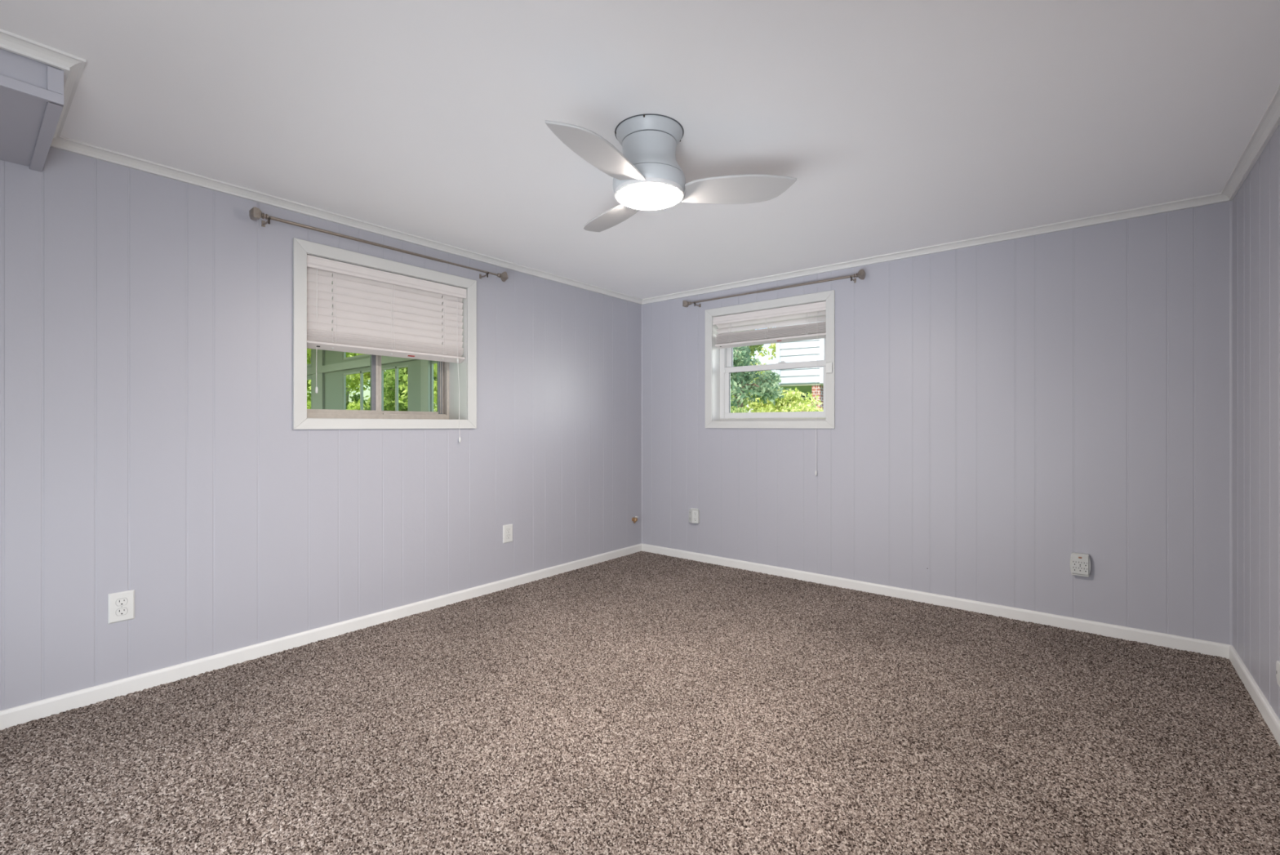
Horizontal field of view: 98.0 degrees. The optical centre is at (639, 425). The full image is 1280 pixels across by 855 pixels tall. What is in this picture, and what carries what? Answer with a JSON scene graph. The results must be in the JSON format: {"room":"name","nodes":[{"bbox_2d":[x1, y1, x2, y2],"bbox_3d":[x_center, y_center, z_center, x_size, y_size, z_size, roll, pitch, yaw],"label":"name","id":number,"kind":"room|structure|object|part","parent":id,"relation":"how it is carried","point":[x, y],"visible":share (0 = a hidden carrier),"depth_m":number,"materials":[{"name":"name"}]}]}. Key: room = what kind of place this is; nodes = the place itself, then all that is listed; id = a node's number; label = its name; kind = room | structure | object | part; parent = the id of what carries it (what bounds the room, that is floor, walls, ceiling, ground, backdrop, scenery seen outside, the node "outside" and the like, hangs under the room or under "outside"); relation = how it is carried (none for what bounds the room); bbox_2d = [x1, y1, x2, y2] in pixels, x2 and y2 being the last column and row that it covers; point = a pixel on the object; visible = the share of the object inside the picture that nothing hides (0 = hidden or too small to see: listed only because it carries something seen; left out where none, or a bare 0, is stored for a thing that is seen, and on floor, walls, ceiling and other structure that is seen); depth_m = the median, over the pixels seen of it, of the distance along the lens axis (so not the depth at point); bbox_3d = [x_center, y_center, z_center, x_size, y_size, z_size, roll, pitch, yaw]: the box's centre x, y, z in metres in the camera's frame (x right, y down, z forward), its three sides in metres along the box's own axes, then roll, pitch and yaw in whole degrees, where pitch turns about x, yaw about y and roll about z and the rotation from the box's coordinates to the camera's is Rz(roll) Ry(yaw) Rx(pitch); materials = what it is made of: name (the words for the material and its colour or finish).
{"room":"empty bedroom","nodes":[
{"label":"empty bedroom","id":0,"kind":"room"},
{"bbox_2d":[0,146,640,710],"bbox_3d":[-1.422,-0.024,3.274,0.270,2.215,4.220,0,0,39],"label":"wall","id":1,"kind":"structure","parent":0,"point":[150,446],"depth_m":2.50,"materials":[{"name":"purple paint"}]},
{"bbox_2d":[0,48,64,172],"bbox_3d":[-2.172,-1.022,1.595,0.689,0.159,0.669,0,0,39],"label":"soffit","id":2,"kind":"object","parent":1,"relation":"attached to","point":[32,97],"depth_m":1.66,"materials":[{"name":"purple paint"}]},
{"bbox_2d":[53,62,85,138],"bbox_3d":[-1.934,-1.063,1.859,0.725,0.035,0.042,0,0,39],"label":"trim","id":3,"kind":"structure","parent":1,"relation":"attached to","point":[72,77],"depth_m":1.76,"materials":[{"name":"white paint"}]},
{"bbox_2d":[107,589,134,623],"bbox_3d":[-2.086,0.730,2.239,0.009,0.119,0.079,0,0,39],"label":"wall outlet","id":4,"kind":"object","parent":1,"relation":"attached to","point":[121,605],"visible":1,"depth_m":2.23,"materials":[{"name":"white plastic"}]},
{"bbox_2d":[115,607,127,615],"bbox_3d":[-2.085,0.749,2.238,0.004,0.027,0.034,0,0,39],"label":"receptacle","id":5,"kind":"object","parent":4,"relation":"attached to","point":[119,611],"depth_m":2.24,"materials":[{"name":"white plastic"}]},
{"bbox_2d":[115,597,127,605],"bbox_3d":[-2.085,0.710,2.238,0.004,0.027,0.034,0,0,39],"label":"receptacle","id":6,"kind":"object","parent":4,"relation":"attached to","point":[119,601],"depth_m":2.24,"materials":[{"name":"white plastic"}]},
{"bbox_2d":[0,542,642,729],"bbox_3d":[-1.312,1.058,3.185,0.013,0.072,4.220,0,0,39],"label":"baseboard","id":7,"kind":"structure","parent":1,"relation":"attached to","point":[22,713],"depth_m":2.60,"materials":[{"name":"white paint"}]},
{"bbox_2d":[50,136,642,304],"bbox_3d":[-1.090,-1.063,3.435,0.042,0.035,3.551,0,0,39],"label":"trim","id":8,"kind":"structure","parent":1,"relation":"attached to","point":[62,143],"depth_m":2.70,"materials":[{"name":"white paint"}]},
{"bbox_2d":[248,207,508,281],"bbox_3d":[-1.334,-0.962,3.082,0.110,0.063,1.420,0,0,39],"label":"curtain rod","id":9,"kind":"object","parent":1,"relation":"attached to","point":[255,213],"visible":1,"depth_m":2.85,"materials":[{"name":"silver metal"}]},
{"bbox_3d":[-1.439,-0.962,2.916,0.016,0.016,0.896,0,0,39],"label":"rod","id":10,"kind":"part","parent":9,"relation":"part of","materials":[{"name":"silver metal"}]},
{"bbox_3d":[-1.036,-0.962,3.411,0.012,0.012,0.400,0,0,39],"label":"rod","id":11,"kind":"part","parent":9,"relation":"part of","materials":[{"name":"silver metal"}]},
{"bbox_2d":[293,237,476,429],"bbox_3d":[-1.468,-0.447,3.201,0.281,0.934,1.037,0,0,39],"label":"window","id":12,"kind":"structure","parent":1,"relation":"in","point":[448,382],"depth_m":3.17,"materials":[{"name":"white paint"}]},
{"bbox_3d":[-1.682,-0.451,3.095,0.018,0.771,0.446,0,0,39],"label":"sash","id":13,"kind":"part","parent":12,"relation":"part of","materials":[{"name":"brown metal"}]},
{"bbox_3d":[-1.550,-0.446,3.267,0.070,0.821,0.915,0,0,39],"label":"frame","id":14,"kind":"part","parent":12,"relation":"part of","materials":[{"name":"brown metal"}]},
{"bbox_2d":[306,254,466,442],"bbox_3d":[-1.385,-0.372,3.132,0.095,0.956,0.913,0,0,39],"label":"window blind","id":15,"kind":"object","parent":12,"relation":"attached to","point":[375,312],"visible":0.89,"depth_m":3.08,"materials":[{"name":"white plastic"}]},
{"bbox_3d":[-1.656,-0.302,2.849,0.007,0.208,0.003,0,0,39],"label":"tilt cord","id":16,"kind":"part","parent":15,"relation":"part of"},
{"bbox_3d":[-1.585,-0.609,2.884,0.016,0.365,0.025,0,0,39],"label":"ladder cord","id":17,"kind":"part","parent":15,"relation":"part of","materials":[{"name":"white fabric"}]},
{"bbox_3d":[-1.402,-0.408,3.146,0.053,0.035,0.907,0,0,39],"label":"rail","id":18,"kind":"part","parent":15,"relation":"part of","materials":[{"name":"white plastic"}]},
{"bbox_3d":[-1.387,-0.609,3.127,0.016,0.365,0.025,0,0,39],"label":"ladder cord","id":19,"kind":"part","parent":15,"relation":"part of","materials":[{"name":"white fabric"}]},
{"bbox_3d":[-1.185,-0.609,3.374,0.016,0.365,0.025,0,0,39],"label":"ladder cord","id":20,"kind":"part","parent":15,"relation":"part of","materials":[{"name":"white fabric"}]},
{"bbox_3d":[-1.116,-0.361,3.422,0.007,0.866,0.033,0,0,-44],"label":"lift cord","id":21,"kind":"part","parent":15,"relation":"part of","materials":[{"name":"white fabric"}]},
{"bbox_3d":[-1.418,-0.451,3.450,0.018,0.771,0.429,0,0,39],"label":"sash","id":22,"kind":"part","parent":12,"relation":"part of","materials":[{"name":"brown metal"}]},
{"bbox_2d":[502,523,512,542],"bbox_3d":[-0.881,0.723,3.717,0.009,0.119,0.079,0,0,39],"label":"wall outlet","id":23,"kind":"object","parent":1,"relation":"attached to","point":[507,529],"visible":1,"depth_m":3.71,"materials":[{"name":"white plastic"}]},
{"bbox_2d":[631,515,638,523],"bbox_3d":[-0.039,0.800,4.727,0.038,0.058,0.056,0,0,39],"label":"valve","id":24,"kind":"object","parent":1,"relation":"attached to","point":[634,519],"visible":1,"depth_m":4.71,"materials":[{"name":"gold metal"}]},
{"bbox_2d":[0,551,1279,854],"bbox_3d":[0.053,1.085,2.071,3.537,0.008,4.220,0,0,39],"label":"floor","id":25,"kind":"structure","parent":0,"point":[642,702],"depth_m":1.92,"materials":[{"name":"carpet"}]},
{"bbox_2d":[0,0,1279,298],"bbox_3d":[0.011,-1.141,2.138,3.927,0.120,4.510,0,0,39],"label":"ceiling","id":26,"kind":"structure","parent":0,"point":[899,125],"depth_m":1.90,"materials":[{"name":"paint"}]},
{"bbox_2d":[0,28,85,71],"bbox_3d":[-1.880,-1.063,1.384,0.042,0.035,0.711,0,0,39],"label":"trim","id":27,"kind":"structure","parent":26,"relation":"attached to","point":[9,42],"depth_m":1.58,"materials":[{"name":"white paint"}]},
{"bbox_2d":[545,114,796,231],"bbox_3d":[-0.041,-0.951,1.993,0.925,0.260,0.871,0,0,39],"label":"ceiling fan","id":28,"kind":"object","parent":26,"relation":"attached to","point":[647,175],"visible":1,"depth_m":1.98,"materials":[{"name":"white enamel"},{"name":"silver"},{"name":"glowing white frosted glass"}]},
{"bbox_3d":[-0.134,-0.869,1.776,0.163,0.046,0.403,0,0,27],"label":"blade","id":29,"kind":"part","parent":28,"relation":"part of","materials":[{"name":"silver metal"}]},
{"bbox_3d":[-0.126,-0.869,2.345,0.163,0.046,0.403,0,0,-33],"label":"blade","id":30,"kind":"part","parent":28,"relation":"part of","materials":[{"name":"silver metal"}]},
{"bbox_3d":[0.363,-0.869,2.054,0.403,0.046,0.163,0,0,-3],"label":"blade","id":31,"kind":"part","parent":28,"relation":"part of","materials":[{"name":"silver metal"}]},
{"bbox_2d":[642,200,1229,644],"bbox_3d":[1.382,-0.024,3.820,3.927,2.215,0.170,0,0,39],"label":"wall","id":32,"kind":"structure","parent":0,"point":[1006,410],"depth_m":3.16,"materials":[{"name":"purple paint"}]},
{"bbox_2d":[640,304,642,542],"bbox_3d":[0.016,-0.011,4.818,0.009,2.071,0.009,0,0,39],"label":"trim","id":33,"kind":"structure","parent":32,"relation":"attached to","point":[641,304],"depth_m":4.82,"materials":[{"name":"purple paint"}]},
{"bbox_2d":[688,507,699,523],"bbox_3d":[0.429,0.724,4.461,0.092,0.114,0.040,0,0,39],"label":"adapter","id":34,"kind":"object","parent":32,"relation":"attached to","point":[694,513],"visible":1,"depth_m":4.44,"materials":[{"name":"grey plastic"}]},
{"bbox_2d":[705,289,835,428],"bbox_3d":[0.972,-0.445,4.147,1.027,0.934,0.191,0,0,39],"label":"window","id":35,"kind":"structure","parent":32,"relation":"in","point":[719,366],"depth_m":4.17,"materials":[{"name":"white paint"}]},
{"bbox_2d":[712,301,826,475],"bbox_3d":[0.934,-0.251,4.101,0.900,1.194,0.092,0,0,39],"label":"window blind","id":36,"kind":"object","parent":35,"relation":"attached to","point":[815,330],"visible":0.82,"depth_m":4.07,"materials":[{"name":"white plastic"}]},
{"bbox_3d":[0.949,-0.620,4.111,0.885,0.030,0.058,0,0,39],"label":"rail","id":37,"kind":"part","parent":36,"relation":"part of","materials":[{"name":"white plastic"}]},
{"bbox_3d":[1.011,-0.443,4.195,0.907,0.822,0.067,0,0,39],"label":"frame","id":38,"kind":"part","parent":35,"relation":"part of","materials":[{"name":"white plastic"}]},
{"bbox_3d":[1.001,-0.256,4.183,0.823,0.410,0.024,0,0,39],"label":"sash","id":39,"kind":"part","parent":35,"relation":"part of","materials":[{"name":"white plastic"}]},
{"bbox_3d":[1.020,-0.625,4.207,0.823,0.398,0.024,0,0,39],"label":"sash","id":40,"kind":"part","parent":35,"relation":"part of","materials":[{"name":"white plastic"}]},
{"bbox_2d":[825,362,832,373],"bbox_3d":[1.279,-0.389,3.764,0.043,0.071,0.015,0,0,39],"label":"sensor","id":41,"kind":"object","parent":35,"relation":"attached to","point":[828,366],"visible":1,"depth_m":3.76,"materials":[{"name":"white plastic"}]},
{"bbox_2d":[682,269,866,307],"bbox_3d":[0.909,-0.968,4.025,1.409,0.063,0.110,0,0,39],"label":"curtain rod","id":42,"kind":"object","parent":32,"relation":"attached to","point":[861,273],"visible":1,"depth_m":3.88,"materials":[{"name":"silver metal"}]},
{"bbox_3d":[0.629,-0.968,4.223,0.590,0.012,0.012,0,0,39],"label":"rod","id":43,"kind":"part","parent":42,"relation":"part of","materials":[{"name":"silver metal"}]},
{"bbox_3d":[1.119,-0.968,3.824,0.695,0.016,0.016,0,0,39],"label":"rod","id":44,"kind":"part","parent":42,"relation":"part of","materials":[{"name":"silver metal"}]},
{"bbox_2d":[641,542,1230,658],"bbox_3d":[1.382,1.058,3.702,3.537,0.072,0.013,0,0,39],"label":"baseboard","id":45,"kind":"structure","parent":32,"relation":"attached to","point":[1157,638],"depth_m":3.22,"materials":[{"name":"white paint"}]},
{"bbox_2d":[641,192,1231,304],"bbox_3d":[1.373,-1.063,3.690,3.537,0.035,0.042,0,0,39],"label":"trim","id":46,"kind":"structure","parent":32,"relation":"attached to","point":[1217,197],"depth_m":3.22,"materials":[{"name":"white paint"}]},
{"bbox_2d":[1070,551,1090,576],"bbox_3d":[2.315,0.732,2.925,0.086,0.116,0.040,0,0,39],"label":"protector","id":47,"kind":"object","parent":32,"relation":"attached to","point":[1080,562],"visible":1,"depth_m":2.91,"materials":[{"name":"grey plastic"}]},
{"bbox_2d":[1229,200,1232,644],"bbox_3d":[2.751,-0.011,2.588,0.009,2.071,0.009,0,0,39],"label":"trim","id":48,"kind":"structure","parent":32,"relation":"attached to","point":[1231,201],"depth_m":2.59,"materials":[{"name":"purple paint"}]},
{"bbox_2d":[1232,124,1279,719],"bbox_3d":[1.470,-0.024,0.916,0.120,2.215,4.220,0,0,39],"label":"wall","id":49,"kind":"structure","parent":0,"point":[1256,203],"depth_m":2.17,"materials":[{"name":"purple paint"}]},
{"bbox_2d":[1221,85,1279,199],"bbox_3d":[1.408,-1.063,0.967,0.042,0.035,4.220,0,0,39],"label":"trim","id":50,"kind":"structure","parent":49,"relation":"attached to","point":[1269,122],"depth_m":2.12,"materials":[{"name":"white paint"}]},
{"bbox_2d":[1228,644,1279,746],"bbox_3d":[1.419,1.058,0.958,0.013,0.072,4.220,0,0,39],"label":"baseboard","id":51,"kind":"structure","parent":49,"relation":"attached to","point":[1269,716],"depth_m":2.16,"materials":[{"name":"white paint"}]},
{"bbox_2d":[1275,660,1279,686],"bbox_3d":[2.152,0.839,1.862,0.019,0.078,0.088,0,0,39],"label":"wall outlet","id":52,"kind":"object","parent":49,"relation":"attached to","point":[1277,662],"visible":1,"depth_m":1.88,"materials":[{"name":"white plastic"}]},
{"label":"outside","id":53,"kind":"structure","parent":0,"visible":0},
{"bbox_3d":[11.305,0.316,26.585,70.000,0.296,72.000,0,0,39],"label":"ground","id":54,"kind":"structure","parent":53,"visible":0},
{"bbox_2d":[306,348,364,408],"bbox_3d":[-7.702,-1.139,13.201,2.340,2.762,2.850,0,0,39],"label":"leafy tree","id":55,"kind":"object","parent":54,"relation":"on","point":[348,380],"visible":0.04,"depth_m":13.27,"materials":[{"name":"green plant"}]},
{"bbox_2d":[306,352,367,409],"bbox_3d":[-10.540,-1.593,19.754,2.279,3.562,2.616,0,0,39],"label":"leafy tree","id":56,"kind":"object","parent":54,"relation":"on","point":[355,397],"visible":0.04,"depth_m":19.79,"materials":[{"name":"green plant"}]},
{"bbox_2d":[306,280,436,411],"bbox_3d":[-4.840,-0.851,5.815,8.220,2.030,5.200,0,0,39],"label":"sunroom","id":57,"kind":"structure","parent":54,"relation":"on","point":[332,366],"depth_m":8.24,"materials":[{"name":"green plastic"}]},
{"bbox_3d":[-2.706,-0.376,7.024,0.180,1.080,0.030,0,0,39],"label":"door trim","id":58,"kind":"part","parent":57,"relation":"part of","materials":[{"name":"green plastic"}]},
{"bbox_2d":[346,369,408,409],"bbox_3d":[-7.840,-1.388,16.767,2.873,3.151,2.302,0,0,-33],"label":"leafy tree","id":59,"kind":"object","parent":54,"relation":"on","point":[353,384],"visible":0.06,"depth_m":16.74,"materials":[{"name":"green plant"}]},
{"bbox_2d":[363,367,436,411],"bbox_3d":[-5.953,-1.510,14.388,2.249,3.397,2.602,0,0,-20],"label":"leafy tree","id":60,"kind":"object","parent":54,"relation":"on","point":[389,375],"visible":0.12,"depth_m":13.92,"materials":[{"name":"green plant"}]},
{"bbox_2d":[398,363,436,411],"bbox_3d":[-4.271,-1.516,12.437,2.597,3.407,2.178,0,0,39],"label":"leafy tree","id":61,"kind":"object","parent":54,"relation":"on","point":[406,376],"visible":0.05,"depth_m":11.87,"materials":[{"name":"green plant"}]},
{"bbox_2d":[729,406,753,413],"bbox_3d":[1.240,-0.014,7.069,0.917,0.446,0.876,0,0,39],"label":"bush","id":62,"kind":"object","parent":54,"relation":"on","point":[740,409],"visible":0.02,"depth_m":6.91,"materials":[{"name":"green plant"}]},
{"bbox_2d":[730,329,764,410],"bbox_3d":[1.818,-1.270,12.845,2.061,2.915,1.970,0,0,39],"label":"leafy tree","id":63,"kind":"object","parent":54,"relation":"on","point":[753,348],"visible":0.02,"depth_m":12.46,"materials":[{"name":"green plant"}]},
{"bbox_2d":[730,329,784,408],"bbox_3d":[1.614,-0.838,9.402,1.573,2.052,1.696,0,0,39],"label":"leafy tree","id":64,"kind":"object","parent":54,"relation":"on","point":[765,386],"visible":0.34,"depth_m":9.19,"materials":[{"name":"green plant"}]},
{"bbox_2d":[733,327,786,412],"bbox_3d":[3.061,-1.838,17.647,4.051,4.051,3.557,0,0,39],"label":"leafy tree","id":65,"kind":"object","parent":54,"relation":"on","point":[772,345],"visible":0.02,"depth_m":16.88,"materials":[{"name":"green plant"}]},
{"bbox_2d":[750,387,822,418],"bbox_3d":[2.823,-0.279,11.072,1.356,0.934,1.128,0,0,-6],"label":"shrub","id":66,"kind":"object","parent":54,"relation":"on","point":[791,397],"visible":0.41,"depth_m":10.78,"materials":[{"name":"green plant"}]},
{"bbox_2d":[773,381,812,409],"bbox_3d":[6.359,-0.939,21.404,3.407,3.307,4.386,0,0,8],"label":"leafy tree","id":67,"kind":"object","parent":54,"relation":"on","point":[802,395],"visible":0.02,"depth_m":20.45,"materials":[{"name":"green plant"}]},
{"bbox_2d":[775,321,823,410],"bbox_3d":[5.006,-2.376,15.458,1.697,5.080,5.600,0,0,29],"label":"house","id":68,"kind":"structure","parent":54,"relation":"on","point":[804,380],"depth_m":13.25,"materials":[{"name":"white"}]},
{"bbox_2d":[782,401,823,418],"bbox_3d":[2.116,-0.037,6.791,0.806,0.525,0.817,0,0,39],"label":"bush","id":69,"kind":"object","parent":54,"relation":"on","point":[804,408],"visible":0.04,"depth_m":6.87,"materials":[{"name":"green plant"}]}
]}

